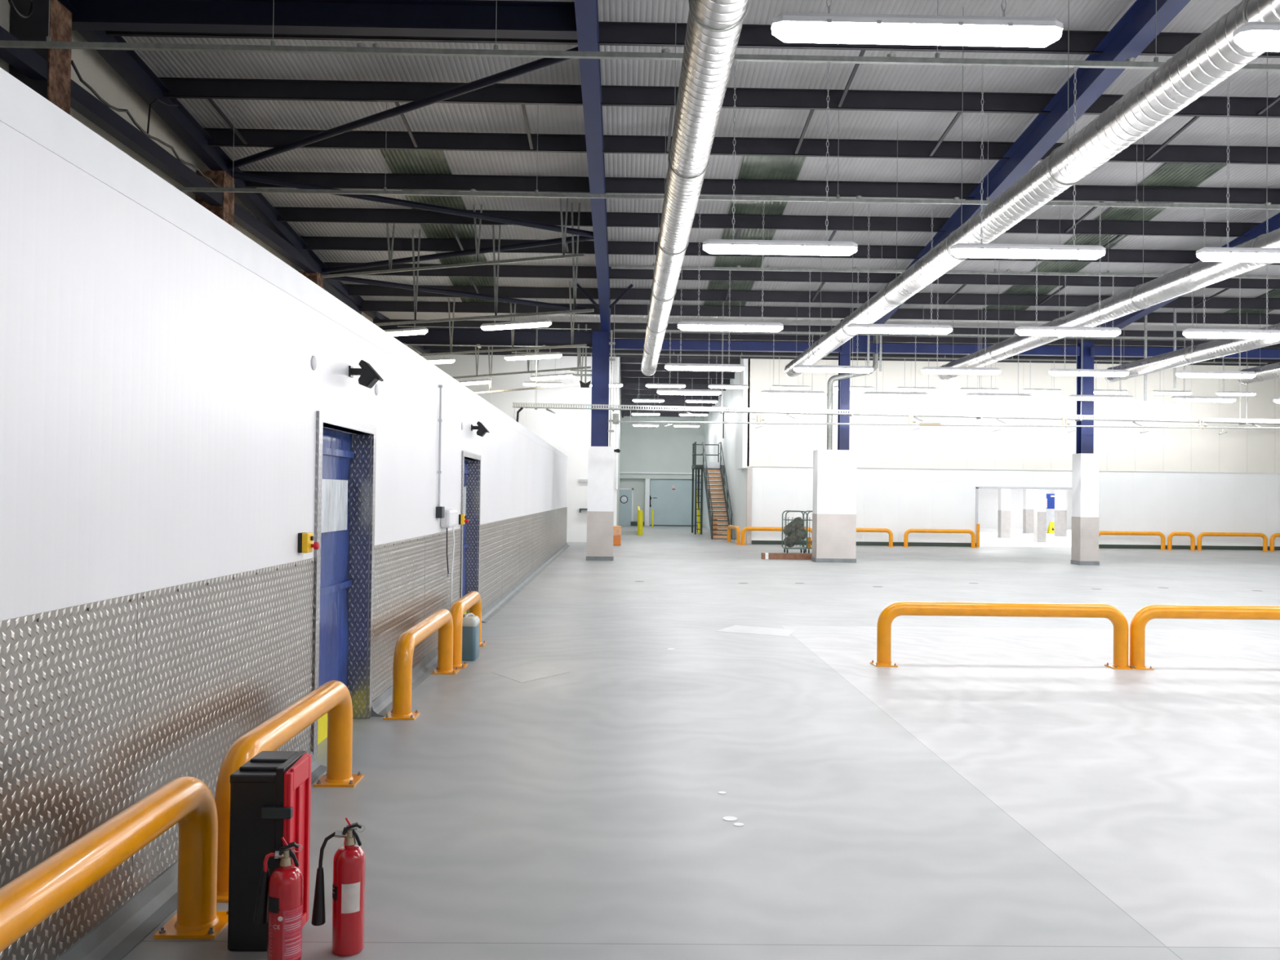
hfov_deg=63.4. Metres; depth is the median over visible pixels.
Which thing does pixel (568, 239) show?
brace
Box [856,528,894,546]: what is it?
barrier
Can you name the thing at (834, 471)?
boxed column
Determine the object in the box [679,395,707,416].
lamp
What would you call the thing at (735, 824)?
plug
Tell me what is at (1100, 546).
baseboard
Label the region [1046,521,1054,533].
sign
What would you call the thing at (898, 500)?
wall
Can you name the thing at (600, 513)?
boxed column
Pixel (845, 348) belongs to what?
bracket
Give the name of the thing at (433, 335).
beam
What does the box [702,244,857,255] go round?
diffuser
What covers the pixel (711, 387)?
diffuser
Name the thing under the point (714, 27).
spiral duct
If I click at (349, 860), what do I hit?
fire extinguisher
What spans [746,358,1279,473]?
wall
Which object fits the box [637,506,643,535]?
guard
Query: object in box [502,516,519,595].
wall panel
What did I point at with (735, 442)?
wall
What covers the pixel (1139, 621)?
barrier
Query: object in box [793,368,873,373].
diffuser
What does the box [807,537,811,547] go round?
tin
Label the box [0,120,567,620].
wall
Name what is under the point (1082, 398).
diffuser
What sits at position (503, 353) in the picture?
purlin
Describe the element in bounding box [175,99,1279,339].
lighting trunking
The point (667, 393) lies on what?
diffuser
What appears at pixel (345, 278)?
brace
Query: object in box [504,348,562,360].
lamp
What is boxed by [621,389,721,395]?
purlin
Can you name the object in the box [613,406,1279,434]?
pipe
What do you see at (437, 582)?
wall panel
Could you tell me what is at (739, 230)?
stay
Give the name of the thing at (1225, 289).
stay
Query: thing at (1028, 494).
post
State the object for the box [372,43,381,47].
outlet
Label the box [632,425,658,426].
diffuser
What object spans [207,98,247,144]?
stay
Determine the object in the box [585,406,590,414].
exit sign
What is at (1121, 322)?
rafter
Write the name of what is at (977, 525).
bollard
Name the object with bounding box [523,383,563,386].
diffuser
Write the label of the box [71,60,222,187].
loose cable
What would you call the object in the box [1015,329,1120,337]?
diffuser
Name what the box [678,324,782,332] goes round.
diffuser
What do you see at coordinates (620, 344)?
beam
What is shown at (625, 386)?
purlin
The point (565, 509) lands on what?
trim
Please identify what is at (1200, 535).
barrier
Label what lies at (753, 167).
rooflight
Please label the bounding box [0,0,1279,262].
lighting trunking
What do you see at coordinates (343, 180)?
purlin
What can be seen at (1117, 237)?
stay
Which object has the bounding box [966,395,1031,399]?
diffuser
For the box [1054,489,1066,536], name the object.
post
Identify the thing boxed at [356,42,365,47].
outlet
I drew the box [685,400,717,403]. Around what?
diffuser
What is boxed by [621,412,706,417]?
purlin
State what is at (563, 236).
channel
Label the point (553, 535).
trim
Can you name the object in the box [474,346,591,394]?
channel
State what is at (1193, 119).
stay
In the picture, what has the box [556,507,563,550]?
trim
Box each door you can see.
[311,410,376,761]
[459,450,480,613]
[619,488,633,525]
[649,479,700,526]
[1046,493,1054,530]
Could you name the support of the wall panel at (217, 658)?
attached to the wall at (161, 397)
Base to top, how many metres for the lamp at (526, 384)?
1.025 m
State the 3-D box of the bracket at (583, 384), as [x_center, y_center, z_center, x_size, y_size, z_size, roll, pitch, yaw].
[-1.462,-3.238,27.032,0.700,1.650,0.100,1,-1,-1]
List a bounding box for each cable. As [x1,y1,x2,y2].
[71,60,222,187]
[146,97,178,133]
[446,528,448,573]
[449,526,454,605]
[515,407,523,422]
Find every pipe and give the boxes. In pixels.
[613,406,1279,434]
[614,356,619,488]
[826,335,879,449]
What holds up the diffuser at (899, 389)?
attached to the lighting trunking at (673, 354)
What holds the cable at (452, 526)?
hanging from the box
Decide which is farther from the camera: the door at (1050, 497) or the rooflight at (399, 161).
the door at (1050, 497)
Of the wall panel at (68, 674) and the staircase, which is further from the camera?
the staircase
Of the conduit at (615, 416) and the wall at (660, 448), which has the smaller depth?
the conduit at (615, 416)
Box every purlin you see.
[69,0,577,39]
[106,21,1279,57]
[158,77,1279,118]
[204,128,1279,164]
[241,170,1279,204]
[273,206,1261,237]
[299,235,1279,265]
[323,262,1279,288]
[344,284,1279,309]
[359,300,1279,324]
[373,319,1213,341]
[424,346,1279,362]
[431,350,1276,365]
[591,337,1279,349]
[609,332,1279,347]
[620,356,740,364]
[620,363,736,372]
[620,370,734,378]
[620,377,729,384]
[621,383,725,391]
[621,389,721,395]
[621,394,718,400]
[621,399,715,405]
[621,404,711,408]
[621,408,709,413]
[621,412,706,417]
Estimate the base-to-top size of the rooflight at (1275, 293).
0.940 m
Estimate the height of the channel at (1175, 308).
2.060 m
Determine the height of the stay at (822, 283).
0.185 m
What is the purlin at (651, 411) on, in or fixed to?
attached to the ceiling
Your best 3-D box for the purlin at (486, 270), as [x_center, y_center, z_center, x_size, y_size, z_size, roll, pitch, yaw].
[8.695,-4.366,22.551,31.550,0.240,0.130,1,-1,-1]
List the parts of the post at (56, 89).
post casing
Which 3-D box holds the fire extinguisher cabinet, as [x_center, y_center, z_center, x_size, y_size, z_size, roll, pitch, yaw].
[-1.326,1.321,3.709,0.232,0.637,0.275,1,-1,-1]
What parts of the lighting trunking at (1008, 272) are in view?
chain, strip lamp, chain, hanger rod, chain, strip lamp, chain, chain, strip lamp, chain, chain, strip lamp, chain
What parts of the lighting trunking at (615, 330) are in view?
chain, strip lamp, chain, strip lamp, chain, chain, strip lamp, chain, chain, strip lamp, chain, chain, strip lamp, chain, strip lamp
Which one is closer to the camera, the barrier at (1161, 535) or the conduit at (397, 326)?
the conduit at (397, 326)
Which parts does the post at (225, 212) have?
post casing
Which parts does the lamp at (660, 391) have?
chain, chain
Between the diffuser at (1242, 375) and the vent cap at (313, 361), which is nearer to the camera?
the vent cap at (313, 361)
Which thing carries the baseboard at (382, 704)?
attached to the wall at (161, 397)
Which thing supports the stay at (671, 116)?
attached to the purlin at (179, 87)
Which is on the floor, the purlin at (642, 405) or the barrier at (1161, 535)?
the barrier at (1161, 535)
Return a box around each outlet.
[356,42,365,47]
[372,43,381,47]
[661,48,670,53]
[886,52,896,57]
[1125,57,1135,61]
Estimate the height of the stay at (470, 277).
0.185 m
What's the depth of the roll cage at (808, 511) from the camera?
29.65 m
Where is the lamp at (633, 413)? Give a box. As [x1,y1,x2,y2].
[631,395,660,415]
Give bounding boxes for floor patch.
[491,662,569,682]
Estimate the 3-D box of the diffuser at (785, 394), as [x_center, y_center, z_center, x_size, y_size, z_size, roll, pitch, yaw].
[3.565,-1.988,24.189,1.492,0.068,0.120,1,-1,-1]
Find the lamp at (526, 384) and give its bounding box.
[523,359,563,386]
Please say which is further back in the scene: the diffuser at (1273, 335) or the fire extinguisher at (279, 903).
the diffuser at (1273, 335)
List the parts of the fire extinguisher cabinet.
door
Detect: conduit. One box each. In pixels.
[397,325,591,329]
[437,384,443,506]
[608,329,618,446]
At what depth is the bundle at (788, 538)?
29.55 m
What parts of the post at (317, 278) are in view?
post casing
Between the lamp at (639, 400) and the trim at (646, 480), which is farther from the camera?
the trim at (646, 480)
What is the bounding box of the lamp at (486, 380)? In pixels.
[458,377,491,385]
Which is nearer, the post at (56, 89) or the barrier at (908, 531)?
the post at (56, 89)
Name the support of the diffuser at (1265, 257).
attached to the lighting trunking at (1130, 63)
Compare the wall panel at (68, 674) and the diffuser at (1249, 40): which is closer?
the wall panel at (68, 674)
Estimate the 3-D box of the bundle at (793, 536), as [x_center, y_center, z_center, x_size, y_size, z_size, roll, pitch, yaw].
[4.455,1.657,29.590,0.364,0.355,0.230,1,-1,-1]
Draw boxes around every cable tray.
[512,298,1279,426]
[622,407,719,417]
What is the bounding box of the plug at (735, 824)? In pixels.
[733,822,743,826]
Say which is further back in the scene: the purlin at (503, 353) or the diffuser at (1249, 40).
the purlin at (503, 353)
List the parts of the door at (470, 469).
vision panel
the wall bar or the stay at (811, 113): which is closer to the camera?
the stay at (811, 113)
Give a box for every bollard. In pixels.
[651,508,653,526]
[976,524,979,546]
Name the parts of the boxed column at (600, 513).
plate casing, white casing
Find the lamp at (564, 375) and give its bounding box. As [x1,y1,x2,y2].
[530,369,573,380]
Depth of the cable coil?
10.73 m
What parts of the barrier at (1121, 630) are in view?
plate, plate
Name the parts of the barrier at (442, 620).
plate, plate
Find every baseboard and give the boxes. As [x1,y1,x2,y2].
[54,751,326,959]
[371,647,438,716]
[481,542,569,622]
[751,540,976,546]
[1098,544,1279,550]
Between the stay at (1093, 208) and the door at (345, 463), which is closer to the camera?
the door at (345, 463)
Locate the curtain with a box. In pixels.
[462,459,467,596]
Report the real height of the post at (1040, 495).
3.090 m
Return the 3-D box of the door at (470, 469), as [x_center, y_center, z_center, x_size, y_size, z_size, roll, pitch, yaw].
[-2.081,0.721,12.118,0.218,2.070,1.425,1,-1,-1]
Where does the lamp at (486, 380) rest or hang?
hanging from the channel at (528, 361)
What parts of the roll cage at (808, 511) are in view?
frame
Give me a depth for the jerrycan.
9.89 m
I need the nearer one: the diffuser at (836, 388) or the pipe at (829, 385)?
the pipe at (829, 385)
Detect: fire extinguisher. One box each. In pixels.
[253,837,302,959]
[311,817,365,956]
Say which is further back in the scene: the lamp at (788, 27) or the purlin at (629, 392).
the purlin at (629, 392)
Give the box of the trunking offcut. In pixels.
[402,342,589,349]
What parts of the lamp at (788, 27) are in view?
chain, chain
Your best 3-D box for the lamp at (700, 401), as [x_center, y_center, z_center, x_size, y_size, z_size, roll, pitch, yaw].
[2.436,-3.559,40.899,1.250,1.025,0.132,1,-1,-1]
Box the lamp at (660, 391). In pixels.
[657,332,721,395]
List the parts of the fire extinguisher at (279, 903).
squeeze lever, carrying handle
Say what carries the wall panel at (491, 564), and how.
attached to the wall at (161, 397)
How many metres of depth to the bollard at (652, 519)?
53.17 m
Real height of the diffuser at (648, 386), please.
0.068 m
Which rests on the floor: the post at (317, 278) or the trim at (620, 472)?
the post at (317, 278)
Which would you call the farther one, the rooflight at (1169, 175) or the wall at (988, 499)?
the wall at (988, 499)
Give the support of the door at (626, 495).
in the wall at (660, 448)
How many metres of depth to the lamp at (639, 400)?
40.81 m
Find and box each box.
[297,532,319,552]
[435,506,444,518]
[440,508,457,528]
[458,514,468,524]
[630,521,644,525]
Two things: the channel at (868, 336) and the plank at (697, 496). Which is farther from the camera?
the plank at (697, 496)
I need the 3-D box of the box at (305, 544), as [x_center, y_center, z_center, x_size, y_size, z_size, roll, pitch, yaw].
[-1.843,0.349,5.768,0.096,0.110,0.100,1,-1,-1]
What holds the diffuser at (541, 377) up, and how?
attached to the lamp at (564, 375)
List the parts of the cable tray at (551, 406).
hanger rod, hanger rod, hanger rod, hanger rod, hanger rod, hanger rod, hanger rod, hanger rod, hanger rod, hanger rod, hanger rod, hanger rod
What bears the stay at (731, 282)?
attached to the purlin at (486, 270)
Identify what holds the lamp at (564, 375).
hanging from the channel at (528, 361)
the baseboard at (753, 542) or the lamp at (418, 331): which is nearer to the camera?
the lamp at (418, 331)
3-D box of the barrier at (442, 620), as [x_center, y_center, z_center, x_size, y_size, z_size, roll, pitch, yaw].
[-1.717,1.412,8.330,0.218,0.585,2.067,1,-1,-1]
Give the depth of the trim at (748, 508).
34.95 m
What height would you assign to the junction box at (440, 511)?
0.110 m
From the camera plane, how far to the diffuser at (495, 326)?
19.33 m
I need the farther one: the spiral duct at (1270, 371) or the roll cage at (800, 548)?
the roll cage at (800, 548)
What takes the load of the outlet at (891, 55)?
attached to the lighting trunking at (1130, 63)
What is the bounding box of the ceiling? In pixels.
[121,0,1279,415]
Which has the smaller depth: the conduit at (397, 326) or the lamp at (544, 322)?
the lamp at (544, 322)
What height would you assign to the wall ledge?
0.090 m
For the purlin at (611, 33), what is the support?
attached to the rafter at (586, 11)
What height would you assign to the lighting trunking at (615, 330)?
2.450 m
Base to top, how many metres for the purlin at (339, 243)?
0.240 m
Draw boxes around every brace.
[226,46,578,169]
[231,171,593,237]
[322,235,593,273]
[325,273,586,310]
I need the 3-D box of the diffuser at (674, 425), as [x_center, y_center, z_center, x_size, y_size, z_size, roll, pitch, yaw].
[2.280,-2.617,50.584,1.242,0.068,0.120,1,-1,-1]
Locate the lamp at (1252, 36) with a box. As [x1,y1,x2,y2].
[1232,21,1279,52]
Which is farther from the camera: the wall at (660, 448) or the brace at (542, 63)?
the wall at (660, 448)
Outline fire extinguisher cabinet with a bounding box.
[227,751,311,951]
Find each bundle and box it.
[782,524,795,536]
[783,535,795,547]
[787,520,799,531]
[791,532,801,544]
[793,516,804,528]
[795,528,806,539]
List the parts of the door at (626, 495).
porthole glass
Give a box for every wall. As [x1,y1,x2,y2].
[0,0,422,356]
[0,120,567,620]
[422,354,617,542]
[616,389,620,525]
[619,415,704,526]
[702,358,750,543]
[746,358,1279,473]
[747,466,1279,546]
[977,488,1071,528]
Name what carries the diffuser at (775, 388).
attached to the lighting trunking at (673, 354)
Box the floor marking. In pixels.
[716,625,795,636]
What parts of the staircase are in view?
support post, support post, support post, support post, landing rail, handrail, handrail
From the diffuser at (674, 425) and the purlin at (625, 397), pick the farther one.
the diffuser at (674, 425)
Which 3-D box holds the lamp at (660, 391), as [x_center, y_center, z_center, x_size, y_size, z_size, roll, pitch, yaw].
[1.154,-2.712,24.163,1.500,1.455,0.132,1,-1,-1]
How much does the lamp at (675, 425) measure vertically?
1.025 m
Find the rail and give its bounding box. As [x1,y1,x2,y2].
[0,26,431,353]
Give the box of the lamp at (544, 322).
[480,315,551,330]
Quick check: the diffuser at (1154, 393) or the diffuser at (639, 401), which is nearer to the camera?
the diffuser at (1154, 393)
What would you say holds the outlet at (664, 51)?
attached to the lighting trunking at (1130, 63)
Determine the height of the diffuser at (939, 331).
0.068 m
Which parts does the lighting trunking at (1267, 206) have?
hanger rod, hanger rod, hanger rod, chain, strip lamp, chain, hanger rod, chain, strip lamp, chain, hanger rod, chain, strip lamp, chain, hanger rod, chain, strip lamp, chain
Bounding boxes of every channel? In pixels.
[323,192,585,278]
[373,203,594,325]
[419,280,586,355]
[452,346,591,378]
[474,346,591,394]
[866,335,869,375]
[879,335,881,371]
[1143,315,1146,400]
[1173,307,1176,388]
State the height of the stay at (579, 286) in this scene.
0.562 m
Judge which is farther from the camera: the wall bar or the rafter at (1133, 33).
the wall bar
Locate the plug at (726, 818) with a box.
[723,816,737,821]
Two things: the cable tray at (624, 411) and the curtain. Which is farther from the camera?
the cable tray at (624, 411)
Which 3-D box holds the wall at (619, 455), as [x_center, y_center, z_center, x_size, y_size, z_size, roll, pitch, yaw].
[-1.010,-1.085,45.211,0.200,6.700,20.000,1,-1,-1]
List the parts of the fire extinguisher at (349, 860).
squeeze lever, carrying handle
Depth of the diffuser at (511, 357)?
23.99 m
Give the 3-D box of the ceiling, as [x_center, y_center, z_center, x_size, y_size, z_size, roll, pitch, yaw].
[8.632,-5.635,26.219,32.100,4.075,68.000,1,-1,-1]
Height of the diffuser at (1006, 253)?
0.068 m
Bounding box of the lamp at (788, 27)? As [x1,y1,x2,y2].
[770,0,1063,47]
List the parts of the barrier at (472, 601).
plate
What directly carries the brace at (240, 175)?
attached to the rafter at (127, 64)
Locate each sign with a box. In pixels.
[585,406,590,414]
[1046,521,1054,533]
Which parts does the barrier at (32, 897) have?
plate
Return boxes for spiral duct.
[640,0,749,376]
[784,0,1279,377]
[937,51,1279,380]
[1104,313,1279,382]
[1237,358,1279,384]
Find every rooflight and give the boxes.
[379,149,503,302]
[703,155,805,306]
[983,162,1226,310]
[1223,288,1279,314]
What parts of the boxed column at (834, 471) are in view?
plate casing, white casing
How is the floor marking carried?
on the floor
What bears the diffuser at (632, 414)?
attached to the lamp at (633, 413)
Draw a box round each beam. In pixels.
[380,327,592,348]
[609,339,839,352]
[761,552,812,559]
[850,343,1079,356]
[1090,346,1279,359]
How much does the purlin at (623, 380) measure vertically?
0.240 m
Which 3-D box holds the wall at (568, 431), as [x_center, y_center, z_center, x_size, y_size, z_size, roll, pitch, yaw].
[-4.057,-1.274,35.066,6.600,6.700,0.200,1,-1,-1]
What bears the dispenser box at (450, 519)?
attached to the wall at (161, 397)
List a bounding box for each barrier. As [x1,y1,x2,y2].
[0,776,228,952]
[214,680,364,902]
[382,608,459,719]
[449,591,486,668]
[725,524,741,544]
[739,526,812,546]
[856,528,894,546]
[870,601,1137,669]
[902,528,976,547]
[1098,530,1168,550]
[1128,604,1279,670]
[1167,531,1195,550]
[1196,532,1267,551]
[1269,533,1279,551]
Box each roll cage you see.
[782,510,807,553]
[803,510,813,553]
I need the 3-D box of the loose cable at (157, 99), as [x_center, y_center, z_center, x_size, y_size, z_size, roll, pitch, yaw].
[-6.510,-4.948,14.175,0.054,0.763,1.017,1,-1,-4]
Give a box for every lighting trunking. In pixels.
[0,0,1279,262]
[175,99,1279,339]
[511,351,1267,395]
[611,227,1279,378]
[613,306,1279,403]
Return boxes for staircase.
[691,441,732,539]
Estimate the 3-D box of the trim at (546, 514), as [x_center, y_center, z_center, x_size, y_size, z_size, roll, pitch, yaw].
[-2.173,1.278,24.116,0.006,1.115,2.500,1,-1,-1]
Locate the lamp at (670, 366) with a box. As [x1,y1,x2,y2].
[664,269,744,371]
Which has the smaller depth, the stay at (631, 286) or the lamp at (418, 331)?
the lamp at (418, 331)
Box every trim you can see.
[0,67,567,461]
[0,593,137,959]
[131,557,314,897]
[372,535,425,700]
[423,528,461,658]
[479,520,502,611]
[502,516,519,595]
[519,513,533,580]
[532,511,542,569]
[542,510,551,562]
[550,508,557,555]
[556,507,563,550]
[562,506,567,545]
[619,471,703,474]
[644,478,649,525]
[746,466,751,543]
[975,486,1071,542]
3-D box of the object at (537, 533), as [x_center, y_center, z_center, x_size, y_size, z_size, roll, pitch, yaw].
[-2.135,1.240,21.613,0.006,1.115,2.500,1,-1,-1]
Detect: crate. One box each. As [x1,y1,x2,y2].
[613,525,621,535]
[613,535,621,545]
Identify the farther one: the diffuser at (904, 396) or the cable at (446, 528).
the diffuser at (904, 396)
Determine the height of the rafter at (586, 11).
3.733 m
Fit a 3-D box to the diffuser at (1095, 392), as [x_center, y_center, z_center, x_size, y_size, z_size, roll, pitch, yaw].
[14.848,-2.770,32.872,1.242,0.068,0.120,1,-1,-1]
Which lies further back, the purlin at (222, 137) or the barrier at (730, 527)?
the barrier at (730, 527)
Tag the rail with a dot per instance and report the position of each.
(27, 61)
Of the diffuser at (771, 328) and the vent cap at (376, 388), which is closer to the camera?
the vent cap at (376, 388)
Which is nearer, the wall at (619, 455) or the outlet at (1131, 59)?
the outlet at (1131, 59)
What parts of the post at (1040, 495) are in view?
plate casing, white casing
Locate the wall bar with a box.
[722,412,724,438]
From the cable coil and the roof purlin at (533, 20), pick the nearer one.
the cable coil
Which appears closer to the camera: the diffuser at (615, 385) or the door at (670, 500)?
the diffuser at (615, 385)
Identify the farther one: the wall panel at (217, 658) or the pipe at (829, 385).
the pipe at (829, 385)
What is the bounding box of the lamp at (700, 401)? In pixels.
[685,378,717,403]
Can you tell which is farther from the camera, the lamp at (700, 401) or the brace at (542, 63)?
the lamp at (700, 401)
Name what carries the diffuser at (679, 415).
attached to the lamp at (680, 414)
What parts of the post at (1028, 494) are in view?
plate casing, white casing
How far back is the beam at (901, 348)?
25.57 m
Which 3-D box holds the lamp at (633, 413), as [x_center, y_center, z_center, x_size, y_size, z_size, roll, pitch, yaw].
[0.262,-3.356,45.664,1.250,1.025,0.132,1,-1,-1]
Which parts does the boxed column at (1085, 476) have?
plate casing, white casing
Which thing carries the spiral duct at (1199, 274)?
hanging from the ceiling
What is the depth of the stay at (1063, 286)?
23.38 m
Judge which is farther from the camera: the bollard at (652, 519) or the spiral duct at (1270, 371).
the bollard at (652, 519)
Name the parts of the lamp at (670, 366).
chain, chain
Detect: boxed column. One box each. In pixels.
[586,331,613,560]
[811,351,856,563]
[1070,342,1099,565]
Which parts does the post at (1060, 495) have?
white casing, plate casing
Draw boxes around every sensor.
[348,360,383,388]
[471,421,489,436]
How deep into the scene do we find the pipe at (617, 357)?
34.94 m
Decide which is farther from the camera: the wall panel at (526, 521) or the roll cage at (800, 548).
the roll cage at (800, 548)
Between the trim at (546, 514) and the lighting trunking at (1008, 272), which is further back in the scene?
the trim at (546, 514)
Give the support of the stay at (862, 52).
attached to the purlin at (611, 33)
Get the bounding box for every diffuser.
[386,329,427,336]
[428,360,454,364]
[461,381,491,385]
[480,322,551,330]
[504,354,561,360]
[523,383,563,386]
[530,374,573,380]
[589,384,622,386]
[631,413,659,415]
[632,400,664,402]
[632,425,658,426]
[645,385,685,387]
[657,391,720,395]
[665,365,744,371]
[674,425,699,426]
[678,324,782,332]
[679,414,707,416]
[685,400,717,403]
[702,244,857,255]
[708,386,747,388]
[760,392,824,396]
[771,21,1062,47]
[771,386,810,389]
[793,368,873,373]
[833,387,873,391]
[847,327,952,334]
[863,394,928,398]
[896,388,936,391]
[921,369,1000,374]
[951,248,1105,259]
[959,389,999,392]
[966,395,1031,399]
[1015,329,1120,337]
[1022,390,1062,393]
[1048,371,1128,376]
[1069,396,1133,400]
[1093,391,1127,394]
[1151,391,1191,395]
[1171,398,1235,402]
[1175,373,1255,378]
[1182,332,1279,339]
[1196,252,1279,262]
[1216,392,1255,395]
[1234,30,1279,52]
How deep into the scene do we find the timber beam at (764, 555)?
26.69 m
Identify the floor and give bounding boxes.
[121,525,1279,959]
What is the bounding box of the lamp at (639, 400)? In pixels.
[632,378,664,402]
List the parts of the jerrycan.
handle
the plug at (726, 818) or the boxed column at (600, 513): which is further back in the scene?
the boxed column at (600, 513)
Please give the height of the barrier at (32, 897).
0.585 m
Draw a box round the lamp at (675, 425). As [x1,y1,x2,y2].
[674,415,699,426]
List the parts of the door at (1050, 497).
kick plate, door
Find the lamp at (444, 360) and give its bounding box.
[426,353,455,364]
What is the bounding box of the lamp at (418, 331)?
[383,323,428,336]
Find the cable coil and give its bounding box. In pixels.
[8,0,33,18]
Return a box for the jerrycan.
[462,613,479,661]
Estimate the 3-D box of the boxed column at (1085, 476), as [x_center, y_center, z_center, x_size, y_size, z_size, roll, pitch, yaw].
[11.241,-0.670,26.135,0.490,5.600,0.540,1,-1,-1]
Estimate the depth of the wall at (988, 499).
58.10 m
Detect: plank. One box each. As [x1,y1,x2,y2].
[696,496,698,533]
[697,509,700,533]
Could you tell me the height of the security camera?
0.101 m
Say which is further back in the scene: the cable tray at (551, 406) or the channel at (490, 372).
the channel at (490, 372)
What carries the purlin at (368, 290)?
attached to the rafter at (586, 11)
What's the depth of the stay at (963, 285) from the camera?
23.34 m
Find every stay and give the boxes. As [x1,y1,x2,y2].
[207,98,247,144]
[394,102,417,147]
[449,224,463,250]
[469,276,479,293]
[521,104,533,149]
[563,226,568,252]
[577,283,599,308]
[608,284,633,308]
[666,106,674,151]
[724,280,733,300]
[730,229,741,254]
[794,109,814,154]
[811,282,825,301]
[819,230,836,256]
[837,49,865,106]
[928,112,961,156]
[944,284,966,303]
[1038,285,1066,305]
[1065,201,1103,232]
[1086,235,1122,260]
[1146,116,1199,159]
[1192,288,1230,306]
[1257,95,1279,114]
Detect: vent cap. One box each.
[311,355,316,370]
[374,383,378,395]
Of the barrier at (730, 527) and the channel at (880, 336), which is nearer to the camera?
the channel at (880, 336)
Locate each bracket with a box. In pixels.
[570,324,591,387]
[840,319,872,355]
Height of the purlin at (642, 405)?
0.240 m
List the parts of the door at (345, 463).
vision panel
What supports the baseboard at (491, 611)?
attached to the wall at (161, 397)
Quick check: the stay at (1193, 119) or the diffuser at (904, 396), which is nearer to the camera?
the stay at (1193, 119)
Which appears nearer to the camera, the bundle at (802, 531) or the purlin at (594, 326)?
the purlin at (594, 326)
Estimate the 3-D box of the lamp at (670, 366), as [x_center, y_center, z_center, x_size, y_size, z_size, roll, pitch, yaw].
[1.228,-3.001,19.467,1.500,1.895,0.132,1,-1,-1]
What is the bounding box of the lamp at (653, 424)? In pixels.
[632,410,658,426]
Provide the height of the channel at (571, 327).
1.500 m
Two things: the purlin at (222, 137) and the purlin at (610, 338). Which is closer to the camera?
the purlin at (222, 137)
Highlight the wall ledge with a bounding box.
[578,479,587,482]
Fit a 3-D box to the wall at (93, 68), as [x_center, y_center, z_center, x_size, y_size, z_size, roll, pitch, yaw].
[-7.325,-3.052,25.941,0.250,9.900,68.000,1,-1,-1]
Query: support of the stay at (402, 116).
attached to the purlin at (179, 87)
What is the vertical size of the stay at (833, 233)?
0.185 m
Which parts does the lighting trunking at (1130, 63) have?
hanger rod, hanger rod, hanger rod, chain, strip lamp, chain, chain, strip lamp, chain, hanger rod, chain, strip lamp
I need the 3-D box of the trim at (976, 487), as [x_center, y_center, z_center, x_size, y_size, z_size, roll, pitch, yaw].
[13.413,1.267,35.176,4.040,2.050,0.070,1,-1,-1]
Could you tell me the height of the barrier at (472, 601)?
0.585 m
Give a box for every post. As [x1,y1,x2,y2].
[8,0,71,115]
[195,170,234,226]
[297,271,323,288]
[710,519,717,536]
[997,488,1010,537]
[1022,488,1034,533]
[1033,488,1046,542]
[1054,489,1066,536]
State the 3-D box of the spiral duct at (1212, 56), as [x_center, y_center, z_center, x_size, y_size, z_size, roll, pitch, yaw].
[3.949,-4.983,9.666,0.380,4.570,31.119,1,-1,-1]
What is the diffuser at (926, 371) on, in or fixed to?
attached to the lighting trunking at (1008, 272)
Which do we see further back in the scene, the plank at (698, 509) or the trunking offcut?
the plank at (698, 509)
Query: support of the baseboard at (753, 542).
attached to the wall at (898, 500)
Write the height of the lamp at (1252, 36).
1.885 m
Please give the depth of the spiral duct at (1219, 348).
21.43 m
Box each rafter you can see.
[57,0,363,315]
[573,0,611,331]
[872,0,1191,324]
[1097,212,1279,328]
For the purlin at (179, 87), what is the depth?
14.53 m
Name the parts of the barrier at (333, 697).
plate, plate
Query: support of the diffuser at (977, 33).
attached to the lamp at (788, 27)
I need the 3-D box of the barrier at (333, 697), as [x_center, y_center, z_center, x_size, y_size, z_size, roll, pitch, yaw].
[-1.643,1.361,4.931,0.217,0.585,1.807,1,-1,-1]
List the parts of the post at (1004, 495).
plate casing, white casing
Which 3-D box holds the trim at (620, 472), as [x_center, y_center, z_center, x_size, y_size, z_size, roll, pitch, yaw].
[1.161,-0.362,54.960,4.450,0.080,0.150,1,-1,-1]
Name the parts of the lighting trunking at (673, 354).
strip lamp, strip lamp, strip lamp, strip lamp, strip lamp, strip lamp, strip lamp, strip lamp, strip lamp, strip lamp, strip lamp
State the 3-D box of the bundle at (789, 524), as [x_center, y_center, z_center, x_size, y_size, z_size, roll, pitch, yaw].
[4.422,1.341,29.834,0.367,0.368,0.233,1,-1,-1]
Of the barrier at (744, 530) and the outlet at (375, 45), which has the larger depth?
the barrier at (744, 530)
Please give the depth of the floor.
6.02 m
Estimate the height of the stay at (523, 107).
0.185 m
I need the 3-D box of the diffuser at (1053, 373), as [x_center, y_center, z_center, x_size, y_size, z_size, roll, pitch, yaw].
[8.475,-1.997,19.562,1.492,0.068,0.120,1,-1,-1]
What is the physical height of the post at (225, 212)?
6.660 m
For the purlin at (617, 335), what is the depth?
28.68 m
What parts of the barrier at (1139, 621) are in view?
plate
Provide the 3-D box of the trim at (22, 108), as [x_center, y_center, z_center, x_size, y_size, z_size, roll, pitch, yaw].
[-2.095,-0.967,12.290,0.253,0.150,40.610,1,-1,-1]
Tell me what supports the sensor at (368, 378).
attached to the wall at (161, 397)

